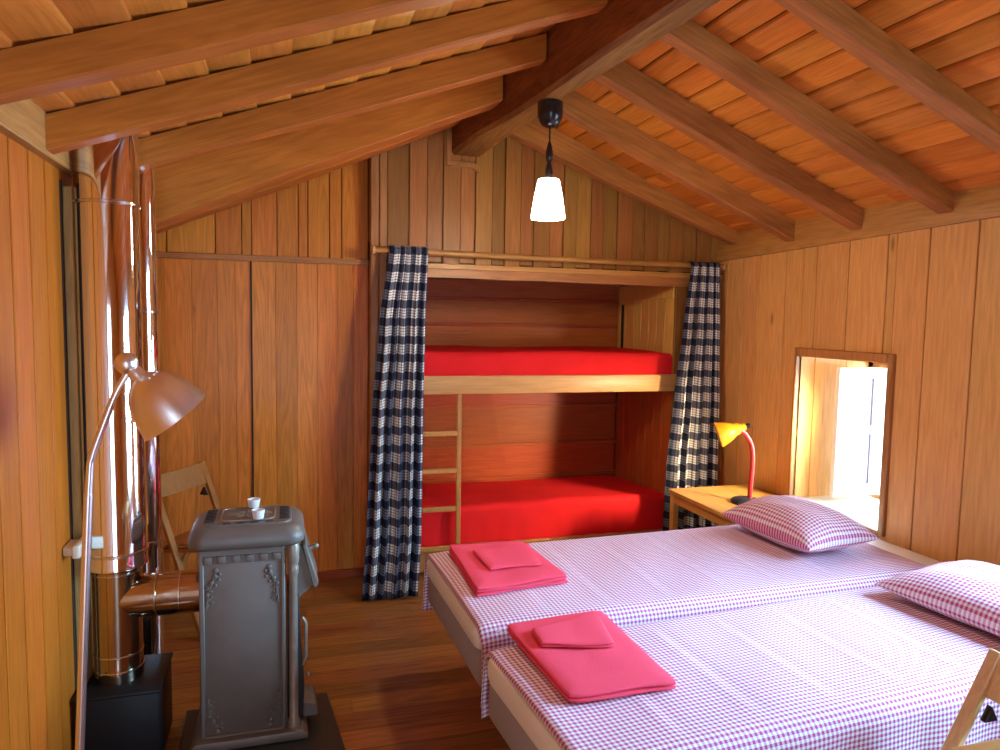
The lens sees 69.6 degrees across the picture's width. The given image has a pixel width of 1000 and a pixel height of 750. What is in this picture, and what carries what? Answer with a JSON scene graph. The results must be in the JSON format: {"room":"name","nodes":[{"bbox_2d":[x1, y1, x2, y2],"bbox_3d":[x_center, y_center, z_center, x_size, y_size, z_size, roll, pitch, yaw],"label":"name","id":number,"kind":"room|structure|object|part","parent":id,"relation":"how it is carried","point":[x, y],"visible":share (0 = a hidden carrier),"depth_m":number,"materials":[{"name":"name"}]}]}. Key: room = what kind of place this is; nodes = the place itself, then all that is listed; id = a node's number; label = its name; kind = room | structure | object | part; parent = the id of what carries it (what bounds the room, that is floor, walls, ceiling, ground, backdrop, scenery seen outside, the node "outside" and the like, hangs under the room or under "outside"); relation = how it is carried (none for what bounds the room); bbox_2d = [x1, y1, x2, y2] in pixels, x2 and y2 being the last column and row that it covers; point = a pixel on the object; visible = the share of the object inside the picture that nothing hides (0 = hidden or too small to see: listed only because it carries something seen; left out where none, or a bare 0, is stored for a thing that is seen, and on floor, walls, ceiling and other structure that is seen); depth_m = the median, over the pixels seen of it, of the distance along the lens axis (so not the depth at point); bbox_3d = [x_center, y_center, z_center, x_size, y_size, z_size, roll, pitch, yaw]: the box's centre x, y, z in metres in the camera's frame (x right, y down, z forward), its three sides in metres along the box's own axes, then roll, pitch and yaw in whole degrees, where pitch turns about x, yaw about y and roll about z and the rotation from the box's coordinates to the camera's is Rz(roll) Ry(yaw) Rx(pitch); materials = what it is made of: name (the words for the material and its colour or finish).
{"room":"cabin bedroom","nodes":[
{"label":"cabin bedroom","id":0,"kind":"room"},
{"bbox_2d":[0,132,74,749],"bbox_3d":[-1.078,0.268,1.044,0.140,2.260,5.837,0,5,-17],"label":"wall","id":1,"kind":"structure","parent":0,"point":[37,676],"depth_m":1.98,"materials":[{"name":"brown wood"}]},
{"bbox_2d":[0,99,72,178],"bbox_3d":[-0.996,-0.606,1.012,0.050,0.150,5.800,0,5,-17],"label":"trim","id":2,"kind":"structure","parent":1,"relation":"attached to","point":[23,122],"depth_m":1.90,"materials":[{"name":"brown wood"}]},
{"bbox_2d":[63,536,81,558],"bbox_3d":[-1.343,0.546,2.280,0.050,0.042,0.120,0,5,-17],"label":"junction box","id":3,"kind":"object","parent":1,"relation":"attached to","point":[73,548],"visible":0.66,"depth_m":2.23,"materials":[{"name":"beige plastic"}]},
{"bbox_3d":[-1.353,0.546,2.277,0.028,0.028,0.090,0,5,-17],"label":"plate","id":4,"kind":"part","parent":3,"relation":"part of","materials":[{"name":"beige plastic"}]},
{"bbox_2d":[59,179,93,692],"bbox_3d":[-1.394,0.334,2.398,0.030,1.900,0.200,0,5,-17],"label":"trim","id":5,"kind":"structure","parent":1,"relation":"attached to","point":[65,192],"depth_m":2.31,"materials":[{"name":"brown wood"}]},
{"bbox_2d":[157,159,367,573],"bbox_3d":[-1.307,-0.290,3.916,1.267,2.900,0.088,0,5,-17],"label":"wall","id":6,"kind":"structure","parent":0,"point":[277,352],"depth_m":3.92,"materials":[{"name":"brown wood"}]},
{"bbox_2d":[157,252,368,265],"bbox_3d":[-1.266,-0.623,3.856,1.115,0.031,0.032,0,5,-17],"label":"trim","id":7,"kind":"structure","parent":6,"relation":"attached to","point":[177,255],"depth_m":3.84,"materials":[{"name":"brown wood"}]},
{"bbox_2d":[286,567,363,581],"bbox_3d":[-1.298,1.136,4.003,1.115,0.045,0.022,0,5,-17],"label":"baseboard","id":8,"kind":"structure","parent":6,"relation":"attached to","point":[350,572],"depth_m":4.11,"materials":[{"name":"brown wood"}]},
{"bbox_2d":[368,151,387,484],"bbox_3d":[-0.690,-0.213,4.037,0.088,2.750,0.162,0,5,-17],"label":"trim","id":9,"kind":"structure","parent":6,"relation":"attached to","point":[377,165],"depth_m":3.93,"materials":[{"name":"brown wood"}]},
{"bbox_2d":[165,573,510,749],"bbox_3d":[0.444,1.383,1.979,3.497,0.060,6.700,0,5,-17],"label":"floor","id":10,"kind":"structure","parent":0,"point":[393,677],"depth_m":3.03,"materials":[{"name":"brown wood"}]},
{"bbox_2d":[71,652,172,749],"bbox_3d":[-1.279,1.152,2.466,0.260,0.262,0.280,0,5,-17],"label":"box","id":11,"kind":"object","parent":10,"relation":"on","point":[136,714],"visible":0.73,"depth_m":2.35,"materials":[{"name":"black metal"}]},
{"bbox_3d":[-1.277,1.027,2.456,0.260,0.012,0.280,0,5,-17],"label":"box lid","id":12,"kind":"part","parent":11,"relation":"part of","materials":[{"name":"metal"}]},
{"bbox_2d":[72,134,198,685],"bbox_3d":[-1.197,0.045,2.395,0.363,1.958,0.196,0,5,-17],"label":"flue pipe","id":13,"kind":"object","parent":11,"relation":"on","point":[106,187],"visible":0.91,"depth_m":2.31,"materials":[{"name":"metal"}]},
{"bbox_2d":[75,352,204,749],"bbox_3d":[-0.955,0.642,1.781,0.437,1.398,0.230,0,5,-17],"label":"floor lamp","id":14,"kind":"object","parent":10,"relation":"on","point":[157,400],"visible":1,"depth_m":1.73,"materials":[{"name":"silver metal"}]},
{"bbox_3d":[-0.827,0.065,1.788,0.179,0.190,0.176,0,5,-17],"label":"lamp shade","id":15,"kind":"part","parent":14,"relation":"part of","materials":[{"name":"silver metal"}]},
{"bbox_2d":[139,167,164,654],"bbox_3d":[-1.352,0.142,2.729,0.121,2.230,0.121,0,5,-17],"label":"flue pipe","id":16,"kind":"object","parent":10,"relation":"on","point":[153,627],"visible":0.28,"depth_m":2.70,"materials":[{"name":"silver metal"}]},
{"bbox_2d":[162,461,220,639],"bbox_3d":[-1.446,0.827,3.484,0.407,0.744,0.394,2,5,15],"label":"folding chair","id":17,"kind":"object","parent":10,"relation":"on","point":[185,478],"visible":0.27,"depth_m":3.42,"materials":[{"name":"brown wood"}]},
{"bbox_3d":[-1.450,0.808,3.324,0.331,0.056,0.032,2,5,15],"label":"seat rail","id":18,"kind":"part","parent":17,"relation":"part of","materials":[{"name":"brown wood"}]},
{"bbox_3d":[-1.487,0.840,3.309,0.298,0.744,0.034,2,5,15],"label":"rail","id":19,"kind":"part","parent":17,"relation":"part of","materials":[{"name":"brown wood"}]},
{"bbox_3d":[-1.547,0.985,3.364,0.288,0.444,0.030,2,5,15],"label":"leg","id":20,"kind":"part","parent":17,"relation":"part of","materials":[{"name":"brown wood"}]},
{"bbox_3d":[-1.391,0.813,3.655,0.298,0.744,0.034,2,5,15],"label":"rail","id":21,"kind":"part","parent":17,"relation":"part of","materials":[{"name":"brown wood"}]},
{"bbox_2d":[179,693,344,749],"bbox_3d":[-0.809,1.277,2.473,0.565,0.027,0.575,0,5,-17],"label":"plate","id":22,"kind":"object","parent":10,"relation":"on","point":[323,730],"visible":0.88,"depth_m":2.52,"materials":[{"name":"grey"}]},
{"bbox_2d":[187,505,318,749],"bbox_3d":[-0.860,0.867,2.551,0.425,0.774,0.310,0,5,-17],"label":"wood stove","id":23,"kind":"object","parent":22,"relation":"on","point":[248,697],"visible":1,"depth_m":2.45,"materials":[{"name":"metal"}]},
{"bbox_3d":[-0.869,0.906,2.439,0.274,0.660,0.012,0,5,-17],"label":"panel","id":24,"kind":"part","parent":23,"relation":"part of","materials":[{"name":"metal"}]},
{"bbox_3d":[-0.878,0.526,2.516,0.375,0.084,0.310,0,5,-17],"label":"lid","id":25,"kind":"part","parent":23,"relation":"part of","materials":[{"name":"metal"}]},
{"bbox_3d":[-0.878,0.485,2.513,0.182,0.007,0.167,0,5,-17],"label":"moulding","id":26,"kind":"part","parent":23,"relation":"part of","materials":[{"name":"metal"}]},
{"bbox_2d":[247,497,259,507],"bbox_3d":[-0.881,0.458,2.578,0.044,0.031,0.044,0,5,-17],"label":"cup","id":27,"kind":"object","parent":23,"relation":"on","point":[253,502],"visible":1,"depth_m":2.56,"materials":[{"name":"white ceramic"}]},
{"bbox_2d":[252,508,264,519],"bbox_3d":[-0.822,0.473,2.450,0.044,0.031,0.044,0,5,-17],"label":"cup","id":28,"kind":"object","parent":23,"relation":"on","point":[258,513],"visible":1,"depth_m":2.44,"materials":[{"name":"white ceramic"}]},
{"bbox_3d":[-0.739,0.983,2.602,0.056,0.445,0.170,0,5,-17],"label":"fire door","id":29,"kind":"part","parent":23,"relation":"part of","materials":[{"name":"black metal"}]},
{"bbox_3d":[-0.681,0.954,2.528,0.035,0.219,0.022,0,5,-17],"label":"handle","id":30,"kind":"part","parent":23,"relation":"part of","materials":[{"name":"metal"}]},
{"bbox_2d":[297,531,317,596],"bbox_3d":[-0.702,0.681,2.600,0.081,0.206,0.195,0,5,-17],"label":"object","id":31,"kind":"object","parent":23,"relation":"attached to","point":[307,576],"depth_m":2.52,"materials":[{"name":"metal"}]},
{"bbox_3d":[-0.670,0.613,2.575,0.044,0.026,0.020,0,5,-17],"label":"hood knob","id":32,"kind":"part","parent":23,"relation":"part of","materials":[{"name":"metal"}]},
{"bbox_2d":[421,394,461,552],"bbox_3d":[-0.380,0.637,4.101,0.319,1.054,0.022,0,5,-17],"label":"ladder","id":33,"kind":"object","parent":10,"relation":"on","point":[458,433],"visible":0.43,"depth_m":4.11,"materials":[{"name":"brown wood"}]},
{"bbox_3d":[-0.240,0.636,4.142,0.026,1.054,0.022,0,5,-17],"label":"rail","id":34,"kind":"part","parent":33,"relation":"part of","materials":[{"name":"brown wood"}]},
{"bbox_2d":[427,559,501,687],"bbox_3d":[0.774,1.016,2.955,2.046,0.523,0.783,-1,5,-19],"label":"bed","id":35,"kind":"object","parent":10,"relation":"on","point":[459,626],"visible":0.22,"depth_m":2.53,"materials":[{"name":"beige wood"}]},
{"bbox_2d":[422,524,926,717],"bbox_3d":[0.703,0.884,2.921,1.884,0.291,0.852,-1,5,-19],"label":"bedspread","id":36,"kind":"object","parent":35,"relation":"on","point":[649,577],"visible":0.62,"depth_m":2.73,"materials":[{"name":"fabric"}]},
{"bbox_2d":[449,541,567,596],"bbox_3d":[0.021,0.726,2.759,0.359,0.034,0.498,0,5,-17],"label":"towel","id":37,"kind":"object","parent":36,"relation":"on","point":[483,581],"visible":0.66,"depth_m":2.62,"materials":[{"name":"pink fabric"}]},
{"bbox_2d":[473,543,541,569],"bbox_3d":[0.033,0.700,2.789,0.240,0.012,0.251,0,5,-17],"label":"towel","id":38,"kind":"object","parent":37,"relation":"on","point":[516,555],"visible":1,"depth_m":2.76,"materials":[{"name":"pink fabric"}]},
{"bbox_2d":[720,495,879,552],"bbox_3d":[1.304,0.642,3.172,0.380,0.188,0.550,-1,5,-21],"label":"pillow","id":39,"kind":"object","parent":36,"relation":"on","point":[793,522],"visible":1,"depth_m":3.02,"materials":[{"name":"fabric"}]},
{"bbox_2d":[867,539,941,565],"bbox_3d":[1.636,0.781,3.226,0.223,0.080,0.757,-1,5,-19],"label":"sheet","id":40,"kind":"object","parent":35,"relation":"on","point":[889,547],"visible":0.25,"depth_m":3.06,"materials":[{"name":"white"}]},
{"bbox_2d":[488,658,562,749],"bbox_3d":[0.984,1.081,2.204,1.991,0.523,0.649,-1,5,-21],"label":"bed","id":41,"kind":"object","parent":10,"relation":"on","point":[515,720],"visible":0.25,"depth_m":1.91,"materials":[{"name":"beige wood"}]},
{"bbox_2d":[481,586,999,749],"bbox_3d":[1.006,0.981,2.191,2.008,0.356,0.707,-1,5,-21],"label":"bedspread","id":42,"kind":"object","parent":41,"relation":"on","point":[872,668],"visible":0.69,"depth_m":1.95,"materials":[{"name":"fabric"}]},
{"bbox_2d":[507,611,675,702],"bbox_3d":[0.237,0.789,2.058,0.332,0.028,0.479,0,5,-17],"label":"towel","id":43,"kind":"object","parent":42,"relation":"on","point":[579,675],"visible":0.78,"depth_m":1.95,"materials":[{"name":"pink fabric"}]},
{"bbox_2d":[531,611,613,647],"bbox_3d":[0.217,0.760,2.139,0.246,0.015,0.228,0,5,-17],"label":"towel","id":44,"kind":"object","parent":43,"relation":"on","point":[586,630],"visible":1,"depth_m":2.11,"materials":[{"name":"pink fabric"}]},
{"bbox_2d":[874,560,999,636],"bbox_3d":[1.650,0.732,2.361,0.459,0.148,0.600,-1,5,-22],"label":"pillow","id":45,"kind":"object","parent":42,"relation":"on","point":[964,591],"visible":1,"depth_m":2.36,"materials":[{"name":"fabric"}]},
{"bbox_2d":[419,374,676,572],"bbox_3d":[0.157,0.536,4.684,1.873,1.140,0.814,0,5,-17],"label":"bunk bed","id":46,"kind":"object","parent":10,"relation":"on","point":[490,384],"visible":0.38,"depth_m":4.27,"materials":[{"name":"brown wood"}]},
{"bbox_3d":[0.212,1.064,4.351,1.781,0.145,0.025,0,5,-17],"label":"rail","id":47,"kind":"part","parent":46,"relation":"part of","materials":[{"name":"brown wood"}]},
{"bbox_2d":[421,476,663,546],"bbox_3d":[0.113,0.842,4.710,1.762,0.232,0.779,0,5,-17],"label":"mattress","id":48,"kind":"object","parent":46,"relation":"on","point":[576,505],"visible":0.84,"depth_m":4.44,"materials":[{"name":"red fabric"}]},
{"bbox_2d":[424,345,671,375],"bbox_3d":[0.129,-0.075,4.634,1.762,0.194,0.781,0,5,-17],"label":"mattress","id":49,"kind":"object","parent":46,"relation":"on","point":[440,360],"visible":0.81,"depth_m":4.31,"materials":[{"name":"red fabric"}]},
{"bbox_3d":[0.279,0.053,4.265,1.873,0.105,0.022,0,5,-17],"label":"guard rail","id":50,"kind":"part","parent":46,"relation":"part of","materials":[{"name":"brown wood"}]},
{"bbox_2d":[669,484,775,529],"bbox_3d":[1.293,0.940,3.909,0.527,0.540,0.605,0,5,-17],"label":"bedside table","id":51,"kind":"object","parent":10,"relation":"on","point":[709,502],"visible":0.34,"depth_m":3.97,"materials":[{"name":"brown wood"}]},
{"bbox_3d":[0.987,0.930,4.106,0.036,0.517,0.036,0,5,-17],"label":"leg","id":52,"kind":"part","parent":51,"relation":"part of","materials":[{"name":"brown wood"}]},
{"bbox_3d":[1.144,0.975,3.578,0.036,0.517,0.036,0,5,-17],"label":"leg","id":53,"kind":"part","parent":51,"relation":"part of","materials":[{"name":"brown wood"}]},
{"bbox_2d":[714,422,755,504],"bbox_3d":[1.257,0.462,3.805,0.262,0.427,0.160,2,5,10],"label":"desk lamp","id":54,"kind":"object","parent":51,"relation":"on","point":[726,432],"visible":0.96,"depth_m":3.78,"materials":[{"name":"yellow plastic"}]},
{"bbox_3d":[1.201,0.316,3.815,0.169,0.132,0.138,0,5,-17],"label":"lamp shade","id":55,"kind":"part","parent":54,"relation":"part of","materials":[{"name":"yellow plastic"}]},
{"bbox_3d":[1.300,0.466,3.805,0.106,0.382,0.025,0,5,-17],"label":"stem","id":56,"kind":"part","parent":54,"relation":"part of","materials":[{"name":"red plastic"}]},
{"bbox_2d":[941,648,999,749],"bbox_3d":[1.092,1.044,1.596,0.415,0.702,0.364,0,5,-17],"label":"folding chair","id":57,"kind":"object","parent":10,"relation":"on","point":[986,683],"visible":1,"depth_m":1.76,"materials":[{"name":"brown wood"}]},
{"bbox_2d":[947,738,999,749],"bbox_3d":[1.502,1.069,1.060,1.230,0.750,0.893,0,5,-17],"label":"dining table","id":58,"kind":"object","parent":10,"relation":"on","point":[994,744],"visible":1,"depth_m":1.29,"materials":[{"name":"brown wood"}]},
{"bbox_2d":[368,242,369,263],"bbox_3d":[0.161,-0.704,4.657,2.085,0.143,0.880,0,5,-17],"label":"wall","id":59,"kind":"structure","parent":0,"point":[368,242],"depth_m":3.98,"materials":[{"name":"brown wood"}]},
{"bbox_2d":[0,0,999,231],"bbox_3d":[0.597,-1.014,1.410,3.537,0.781,5.720,0,5,-17],"label":"ceiling","id":60,"kind":"structure","parent":0,"point":[960,39],"depth_m":2.54,"materials":[{"name":"brown wood"}]},
{"bbox_2d":[0,0,457,104],"bbox_3d":[-0.312,-0.959,1.803,1.777,0.731,0.086,0,5,-17],"label":"rafter","id":61,"kind":"object","parent":60,"relation":"attached to","point":[163,41],"visible":1,"depth_m":1.66,"materials":[{"name":"brown wood"}]},
{"bbox_2d":[156,120,460,233],"bbox_3d":[-0.976,-1.036,3.662,1.567,0.748,0.126,0,5,-17],"label":"rafter","id":62,"kind":"object","parent":60,"relation":"attached to","point":[287,183],"visible":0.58,"depth_m":3.62,"materials":[{"name":"brown wood"}]},
{"bbox_2d":[45,0,606,154],"bbox_3d":[-0.471,-0.986,2.253,1.729,0.721,0.081,0,5,-17],"label":"rafter","id":63,"kind":"object","parent":60,"relation":"attached to","point":[94,123],"visible":0.97,"depth_m":2.18,"materials":[{"name":"brown wood"}]},
{"bbox_2d":[155,75,502,227],"bbox_3d":[-0.795,-0.983,3.170,1.632,0.816,0.156,0,5,-17],"label":"rafter","id":64,"kind":"object","parent":60,"relation":"attached to","point":[185,188],"visible":0.88,"depth_m":3.08,"materials":[{"name":"brown wood"}]},
{"bbox_2d":[138,33,546,170],"bbox_3d":[-0.632,-1.016,2.703,1.677,0.701,0.076,0,5,-17],"label":"rafter","id":65,"kind":"object","parent":60,"relation":"attached to","point":[379,92],"visible":0.87,"depth_m":2.68,"materials":[{"name":"brown wood"}]},
{"bbox_2d":[452,0,719,156],"bbox_3d":[0.790,-1.199,1.411,0.200,0.410,5.665,-1,5,-20],"label":"ridge beam","id":66,"kind":"structure","parent":60,"relation":"attached to","point":[580,50],"depth_m":2.71,"materials":[{"name":"brown wood"}]},
{"bbox_2d":[531,99,564,220],"bbox_3d":[0.210,-0.912,3.071,0.148,0.486,0.148,0,5,-17],"label":"pendant lamp","id":67,"kind":"object","parent":66,"relation":"hanging from","point":[548,205],"visible":1,"depth_m":3.03,"materials":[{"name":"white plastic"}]},
{"bbox_3d":[0.207,-0.754,3.084,0.148,0.168,0.148,0,5,-17],"label":"lamp shade","id":68,"kind":"part","parent":67,"relation":"part of","materials":[{"name":"white glass"}]},
{"bbox_3d":[0.210,-0.934,3.069,0.068,0.237,0.068,0,5,-17],"label":"turned cord","id":69,"kind":"part","parent":67,"relation":"part of","materials":[{"name":"black plastic"}]},
{"bbox_2d":[508,118,736,244],"bbox_3d":[0.737,-1.125,4.141,1.470,0.694,0.081,0,5,-17],"label":"rafter","id":70,"kind":"object","parent":60,"relation":"attached to","point":[577,156],"visible":0.91,"depth_m":4.08,"materials":[{"name":"brown wood"}]},
{"bbox_2d":[560,91,794,241],"bbox_3d":[0.885,-1.067,3.646,1.470,0.724,0.081,0,5,-17],"label":"rafter","id":71,"kind":"object","parent":60,"relation":"attached to","point":[578,109],"visible":0.91,"depth_m":3.60,"materials":[{"name":"brown wood"}]},
{"bbox_2d":[593,61,862,230],"bbox_3d":[1.019,-1.033,3.196,1.470,0.715,0.081,0,5,-17],"label":"rafter","id":72,"kind":"object","parent":60,"relation":"attached to","point":[623,79],"visible":0.89,"depth_m":3.16,"materials":[{"name":"brown wood"}]},
{"bbox_2d":[660,19,954,213],"bbox_3d":[1.155,-1.001,2.737,1.470,0.699,0.081,0,5,-17],"label":"rafter","id":73,"kind":"object","parent":60,"relation":"attached to","point":[690,38],"visible":0.88,"depth_m":2.71,"materials":[{"name":"brown wood"}]},
{"bbox_2d":[773,0,999,154],"bbox_3d":[1.290,-0.972,2.288,1.470,0.680,0.081,0,5,-17],"label":"rafter","id":74,"kind":"object","parent":60,"relation":"attached to","point":[835,20],"visible":1,"depth_m":2.25,"materials":[{"name":"brown wood"}]},
{"bbox_2d":[422,278,630,483],"bbox_3d":[0.157,0.089,5.126,2.335,2.000,0.114,0,5,-17],"label":"wall","id":75,"kind":"structure","parent":0,"point":[508,436],"depth_m":5.08,"materials":[{"name":"brown wood"}]},
{"bbox_2d":[387,129,719,427],"bbox_3d":[0.388,-0.293,4.316,2.250,2.900,0.088,0,5,-17],"label":"wall","id":76,"kind":"structure","parent":0,"point":[432,204],"depth_m":4.13,"materials":[{"name":"brown wood"}]},
{"bbox_2d":[446,127,479,172],"bbox_3d":[-0.204,-1.281,4.002,0.190,0.299,0.030,0,5,-17],"label":"trim","id":77,"kind":"structure","parent":76,"relation":"attached to","point":[449,162],"depth_m":3.98,"materials":[{"name":"brown wood"}]},
{"bbox_2d":[370,245,726,270],"bbox_3d":[0.347,-0.671,4.182,2.187,0.066,0.098,0,5,-17],"label":"curtain rod","id":78,"kind":"object","parent":76,"relation":"attached to","point":[373,249],"visible":0.89,"depth_m":4.12,"materials":[{"name":"brown wood"}]},
{"bbox_2d":[362,245,427,600],"bbox_3d":[-0.559,0.243,3.843,0.371,1.868,0.300,0,5,-17],"label":"curtain","id":79,"kind":"object","parent":78,"relation":"hanging from","point":[394,506],"visible":1,"depth_m":3.83,"materials":[{"name":"fabric"}]},
{"bbox_2d":[663,261,719,530],"bbox_3d":[1.173,0.229,4.428,0.373,1.842,0.173,0,5,-17],"label":"curtain","id":80,"kind":"object","parent":78,"relation":"hanging from","point":[692,455],"visible":0.73,"depth_m":4.41,"materials":[{"name":"fabric"}]},
{"bbox_2d":[387,262,721,287],"bbox_3d":[0.379,-0.586,4.263,2.094,0.086,0.096,0,5,-17],"label":"trim","id":81,"kind":"structure","parent":76,"relation":"attached to","point":[435,270],"depth_m":4.21,"materials":[{"name":"brown wood"}]},
{"bbox_2d":[614,286,674,493],"bbox_3d":[1.000,0.252,4.966,0.112,1.730,0.825,0,5,-17],"label":"wall","id":82,"kind":"structure","parent":0,"point":[645,313],"depth_m":4.88,"materials":[{"name":"brown pine wood"}]},
{"bbox_2d":[716,217,999,565],"bbox_3d":[2.217,0.101,1.982,0.120,2.555,5.734,0,5,-17],"label":"wall","id":83,"kind":"structure","parent":0,"point":[929,298],"depth_m":3.19,"materials":[{"name":"brown wood"}]},
{"bbox_2d":[801,495,879,536],"bbox_3d":[1.915,0.706,3.695,0.510,0.032,0.646,0,5,-17],"label":"window sill","id":84,"kind":"structure","parent":83,"relation":"attached to","point":[864,509],"depth_m":3.75,"materials":[{"name":"white"}]},
{"bbox_2d":[788,347,896,536],"bbox_3d":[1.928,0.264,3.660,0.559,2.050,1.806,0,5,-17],"label":"window","id":85,"kind":"structure","parent":83,"relation":"in","point":[817,383],"depth_m":3.90,"materials":[{"name":"brown wood"}]},
{"bbox_2d":[829,367,882,496],"bbox_3d":[1.916,0.307,3.875,0.280,0.695,0.030,0,5,-17],"label":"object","id":86,"kind":"structure","parent":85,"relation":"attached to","point":[857,389],"depth_m":3.87,"materials":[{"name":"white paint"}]},
{"bbox_3d":[1.913,0.455,3.888,0.190,0.278,0.012,0,5,-17],"label":"panel","id":87,"kind":"part","parent":86,"relation":"part of","materials":[{"name":"white paint"}]},
{"bbox_3d":[1.919,0.146,3.863,0.190,0.262,0.012,0,5,-17],"label":"panel","id":88,"kind":"part","parent":86,"relation":"part of","materials":[{"name":"white paint"}]},
{"bbox_2d":[717,184,999,261],"bbox_3d":[2.186,-0.581,1.859,0.042,0.196,5.600,0,5,-17],"label":"wooden beam","id":89,"kind":"structure","parent":83,"relation":"attached to","point":[981,203],"depth_m":3.32,"materials":[{"name":"brown wood"}]}
]}

